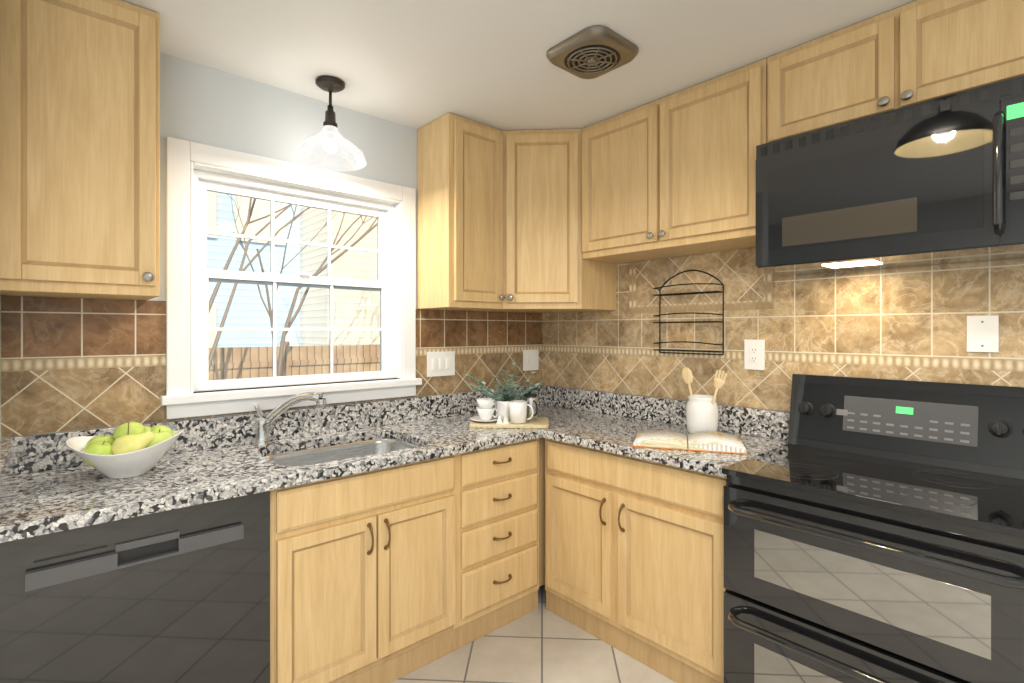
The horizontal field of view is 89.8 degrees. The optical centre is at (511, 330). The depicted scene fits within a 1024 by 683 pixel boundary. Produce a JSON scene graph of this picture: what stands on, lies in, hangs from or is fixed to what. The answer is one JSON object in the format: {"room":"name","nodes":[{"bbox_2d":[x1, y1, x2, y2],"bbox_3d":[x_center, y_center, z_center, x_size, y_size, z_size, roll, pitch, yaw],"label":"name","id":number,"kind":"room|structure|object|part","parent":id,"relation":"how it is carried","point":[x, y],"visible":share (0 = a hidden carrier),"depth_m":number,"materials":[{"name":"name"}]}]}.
{"room":"kitchen","nodes":[
{"label":"kitchen","id":0,"kind":"room"},
{"bbox_2d":[0,294,0,441],"bbox_3d":[-1.524,0.150,1.428,0.110,2.500,0.720,0,0,-42],"label":"wall","id":1,"kind":"structure","parent":0,"point":[0,367],"depth_m":1.71,"materials":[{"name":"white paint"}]},
{"bbox_2d":[0,437,15,520],"bbox_3d":[-1.484,0.423,1.489,0.030,0.125,0.618,0,0,-42],"label":"backsplash","id":2,"kind":"structure","parent":1,"relation":"attached to","point":[8,444],"depth_m":1.53,"materials":[{"name":"grey stone"}]},
{"bbox_2d":[1,53,541,439],"bbox_3d":[-1.342,0.150,2.170,4.300,2.500,0.154,0,0,-42],"label":"wall","id":3,"kind":"structure","parent":0,"point":[72,364],"depth_m":2.06,"materials":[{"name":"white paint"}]},
{"bbox_2d":[0,0,159,299],"bbox_3d":[-1.462,-0.609,1.747,0.405,0.977,0.323,0,0,-42],"label":"upper cabinet","id":4,"kind":"object","parent":3,"relation":"attached to","point":[80,79],"depth_m":1.63,"materials":[{"name":"brown wood"}]},
{"bbox_2d":[16,385,539,472],"bbox_3d":[-0.750,0.423,2.576,2.571,0.125,0.030,0,0,-42],"label":"backsplash","id":5,"kind":"structure","parent":3,"relation":"attached to","point":[34,453],"depth_m":2.19,"materials":[{"name":"grey stone"}]},
{"bbox_2d":[160,136,421,418],"bbox_3d":[-0.980,-0.210,2.448,1.170,1.120,0.180,0,0,-42],"label":"window","id":6,"kind":"structure","parent":3,"relation":"in","point":[195,172],"depth_m":2.35,"materials":[{"name":"white"}]},
{"bbox_3d":[-1.010,-0.211,2.481,0.946,0.933,0.080,0,0,-42],"label":"frame","id":7,"kind":"part","parent":6,"relation":"part of","materials":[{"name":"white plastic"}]},
{"bbox_3d":[-1.011,-0.199,2.482,0.815,0.828,0.037,0,0,-42],"label":"glass","id":8,"kind":"part","parent":6,"relation":"part of","materials":[{"name":"clear glass"}]},
{"bbox_2d":[427,351,454,376],"bbox_3d":[-0.398,0.185,2.897,0.185,0.138,0.010,0,0,-42],"label":"light switch","id":9,"kind":"object","parent":3,"relation":"attached to","point":[441,363],"visible":1,"depth_m":2.89,"materials":[{"name":"white plastic"}]},
{"bbox_2d":[417,112,499,311],"bbox_3d":[-0.247,-0.609,2.799,0.403,0.977,0.365,0,0,-42],"label":"upper cabinet","id":10,"kind":"object","parent":3,"relation":"attached to","point":[458,157],"depth_m":2.67,"materials":[{"name":"brown wood"}]},
{"bbox_2d":[523,349,538,370],"bbox_3d":[0.125,0.190,3.362,0.138,0.136,0.010,0,0,-42],"label":"double light switch","id":11,"kind":"object","parent":3,"relation":"attached to","point":[530,359],"visible":1,"depth_m":3.36,"materials":[{"name":"white plastic"}]},
{"bbox_2d":[121,0,916,130],"bbox_3d":[0.103,-1.150,0.546,4.300,0.100,4.500,0,0,-42],"label":"ceiling","id":12,"kind":"structure","parent":0,"point":[417,64],"depth_m":1.98,"materials":[{"name":"white paint"}]},
{"bbox_2d":[292,76,366,170],"bbox_3d":[-0.802,-0.925,2.271,0.310,0.345,0.310,0,0,-42],"label":"light","id":13,"kind":"object","parent":12,"relation":"hanging from","point":[328,147],"visible":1,"depth_m":2.26,"materials":[{"name":"white glass"}]},
{"bbox_3d":[-0.802,-0.828,2.271,0.310,0.150,0.310,0,0,-42],"label":"lamp shade","id":14,"kind":"part","parent":13,"relation":"part of","materials":[{"name":"white glass"}]},
{"bbox_2d":[546,25,638,78],"bbox_3d":[0.316,-1.078,2.026,0.290,0.040,0.290,0,0,-42],"label":"ceiling vent","id":15,"kind":"object","parent":12,"relation":"in","point":[592,52],"visible":1,"depth_m":1.98,"materials":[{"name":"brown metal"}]},
{"bbox_2d":[391,584,675,682],"bbox_3d":[0.103,1.450,0.546,4.300,0.100,4.500,0,0,-42],"label":"floor","id":16,"kind":"structure","parent":0,"point":[541,644],"depth_m":2.18,"materials":[{"name":"tile"}]},
{"bbox_2d":[0,491,269,682],"bbox_3d":[-1.249,0.966,1.709,0.667,0.869,0.626,0,0,-42],"label":"dishwasher","id":17,"kind":"object","parent":16,"relation":"on","point":[180,595],"visible":0.92,"depth_m":1.49,"materials":[{"name":"black metal"}]},
{"bbox_2d":[540,481,727,682],"bbox_3d":[0.701,0.964,2.415,0.618,0.873,0.963,0,0,-42],"label":"base cabinet","id":18,"kind":"object","parent":16,"relation":"on","point":[650,587],"depth_m":2.09,"materials":[{"name":"brown wood"}]},
{"bbox_2d":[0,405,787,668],"bbox_3d":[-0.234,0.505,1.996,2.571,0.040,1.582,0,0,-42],"label":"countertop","id":19,"kind":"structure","parent":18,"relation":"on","point":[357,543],"depth_m":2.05,"materials":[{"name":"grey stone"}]},
{"bbox_2d":[65,421,183,478],"bbox_3d":[-1.294,0.393,1.733,0.320,0.184,0.301,0,0,-42],"label":"fruit bowl","id":20,"kind":"object","parent":19,"relation":"on","point":[128,449],"visible":1,"depth_m":1.68,"materials":[{"name":"white ceramic"}]},
{"bbox_2d":[252,392,327,444],"bbox_3d":[-0.958,0.373,2.208,0.253,0.225,0.219,0,0,-42],"label":"faucet","id":21,"kind":"object","parent":19,"relation":"on","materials":[{"name":"silver metal"}]},
{"bbox_2d":[264,433,419,468],"bbox_3d":[-0.699,0.624,2.176,0.680,0.221,0.480,0,0,-42],"label":"sink","id":22,"kind":"object","parent":19,"relation":"in","point":[331,450],"depth_m":2.36,"materials":[{"name":"silver metal"}]},
{"bbox_2d":[465,362,548,428],"bbox_3d":[-0.021,0.329,2.695,0.440,0.311,0.472,0,0,-42],"label":"tray","id":23,"kind":"object","parent":19,"relation":"on","point":[512,411],"visible":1,"depth_m":2.66,"materials":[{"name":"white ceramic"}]},
{"bbox_2d":[465,362,542,408],"bbox_3d":[-0.032,0.294,2.734,0.405,0.240,0.396,0,0,-42],"label":"plant","id":24,"kind":"object","parent":23,"relation":"on","point":[530,399],"depth_m":2.69,"materials":[{"name":"green plant"}]},
{"bbox_2d":[632,430,747,454],"bbox_3d":[0.756,0.467,2.212,0.442,0.036,0.273,0,0,18],"label":"cookbook","id":25,"kind":"object","parent":19,"relation":"on","point":[711,441],"visible":1,"depth_m":2.14,"materials":[{"name":"white paper"}]},
{"bbox_2d":[682,367,726,433],"bbox_3d":[0.911,0.330,2.421,0.146,0.308,0.230,0,0,-42],"label":"utensil crock","id":26,"kind":"object","parent":19,"relation":"on","point":[702,412],"visible":0.9,"depth_m":2.38,"materials":[{"name":"white ceramic"}]},
{"bbox_2d":[722,373,1023,682],"bbox_3d":[1.233,0.792,1.704,0.756,1.215,0.802,0,0,-42],"label":"range","id":27,"kind":"object","parent":16,"relation":"on","point":[873,530],"visible":1,"depth_m":1.59,"materials":[{"name":"black metal"}]},
{"bbox_2d":[542,247,1023,411],"bbox_3d":[1.700,0.150,1.867,0.157,2.500,4.350,0,0,-42],"label":"wall","id":28,"kind":"structure","parent":0,"point":[909,323],"depth_m":2.32,"materials":[{"name":"brown tile"}]},
{"bbox_2d":[500,127,615,312],"bbox_3d":[0.174,-0.609,2.969,0.667,0.977,0.671,0,0,-42],"label":"upper cabinet","id":29,"kind":"object","parent":28,"relation":"attached to","point":[540,220],"depth_m":2.79,"materials":[{"name":"brown wood"}]},
{"bbox_2d":[540,385,789,440],"bbox_3d":[0.725,0.423,2.830,0.030,0.125,1.552,0,0,-42],"label":"backsplash","id":30,"kind":"structure","parent":28,"relation":"attached to","point":[733,419],"depth_m":2.73,"materials":[{"name":"grey stone"}]},
{"bbox_2d":[588,61,759,263],"bbox_3d":[0.806,-0.744,2.518,0.323,0.707,0.964,0,0,-42],"label":"upper cabinet","id":31,"kind":"object","parent":28,"relation":"attached to","point":[673,175],"depth_m":2.35,"materials":[{"name":"brown wood"}]},
{"bbox_2d":[653,270,723,354],"bbox_3d":[0.888,-0.098,2.611,0.066,0.431,0.356,0,0,-42],"label":"wall rack","id":32,"kind":"object","parent":28,"relation":"attached to","point":[659,322],"depth_m":2.58,"materials":[{"name":"black metal"}]},
{"bbox_2d":[744,339,764,369],"bbox_3d":[1.126,0.110,2.389,0.008,0.140,0.092,0,0,-42],"label":"electrical outlet","id":33,"kind":"object","parent":28,"relation":"attached to","point":[754,354],"visible":1,"depth_m":2.39,"materials":[{"name":"white plastic"}]},
{"bbox_2d":[760,18,871,144],"bbox_3d":[1.288,-0.911,1.976,0.323,0.373,0.484,0,0,-42],"label":"upper cabinet","id":34,"kind":"object","parent":28,"relation":"attached to","point":[825,81],"depth_m":1.91,"materials":[{"name":"brown wood"}]},
{"bbox_2d":[872,0,1023,114],"bbox_3d":[1.540,-0.911,1.694,0.323,0.373,0.484,0,0,-42],"label":"upper cabinet","id":35,"kind":"object","parent":28,"relation":"attached to","point":[923,50],"depth_m":1.65,"materials":[{"name":"brown wood"}]},
{"bbox_2d":[756,75,1023,274],"bbox_3d":[1.350,-0.480,1.803,0.462,0.476,0.820,0,0,-42],"label":"microwave","id":36,"kind":"object","parent":35,"relation":"attached to","point":[938,181],"visible":1,"depth_m":1.66,"materials":[{"name":"black metal"}]},
{"bbox_2d":[967,315,998,351],"bbox_3d":[1.650,0.010,1.802,0.006,0.128,0.083,0,0,-42],"label":"wall plate","id":37,"kind":"object","parent":28,"relation":"attached to","point":[982,333],"visible":1,"depth_m":1.80,"materials":[{"name":"white plastic"}]},
{"label":"outside","id":38,"kind":"structure","parent":0,"visible":0},
{"bbox_3d":[-6.711,2.025,8.204,24.000,0.050,15.700,0,0,-42],"label":"lawn","id":39,"kind":"structure","parent":38,"visible":0},
{"bbox_2d":[207,191,302,347],"bbox_3d":[-9.082,-2.300,10.531,7.550,8.600,5.070,0,0,-42],"label":"house","id":40,"kind":"structure","parent":39,"relation":"on","point":[221,306],"depth_m":10.54,"materials":[{"name":"blue"}]},
{"bbox_2d":[209,194,376,375],"bbox_3d":[-2.972,-1.101,6.734,4.417,6.211,2.835,0,0,-42],"label":"tree","id":41,"kind":"object","parent":39,"relation":"on","point":[269,311],"depth_m":6.46,"materials":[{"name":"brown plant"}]},
{"bbox_2d":[209,341,379,379],"bbox_3d":[-3.981,1.075,6.641,14.100,1.850,0.115,0,0,-42],"label":"fence","id":42,"kind":"object","parent":39,"relation":"on","point":[312,367],"depth_m":7.42,"materials":[{"name":"brown wood"}]},
{"bbox_2d":[303,206,379,345],"bbox_3d":[-2.663,-2.300,14.637,7.400,8.600,5.470,0,0,-42],"label":"house","id":43,"kind":"structure","parent":39,"relation":"on","point":[312,313],"depth_m":10.59,"materials":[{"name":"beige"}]}
]}

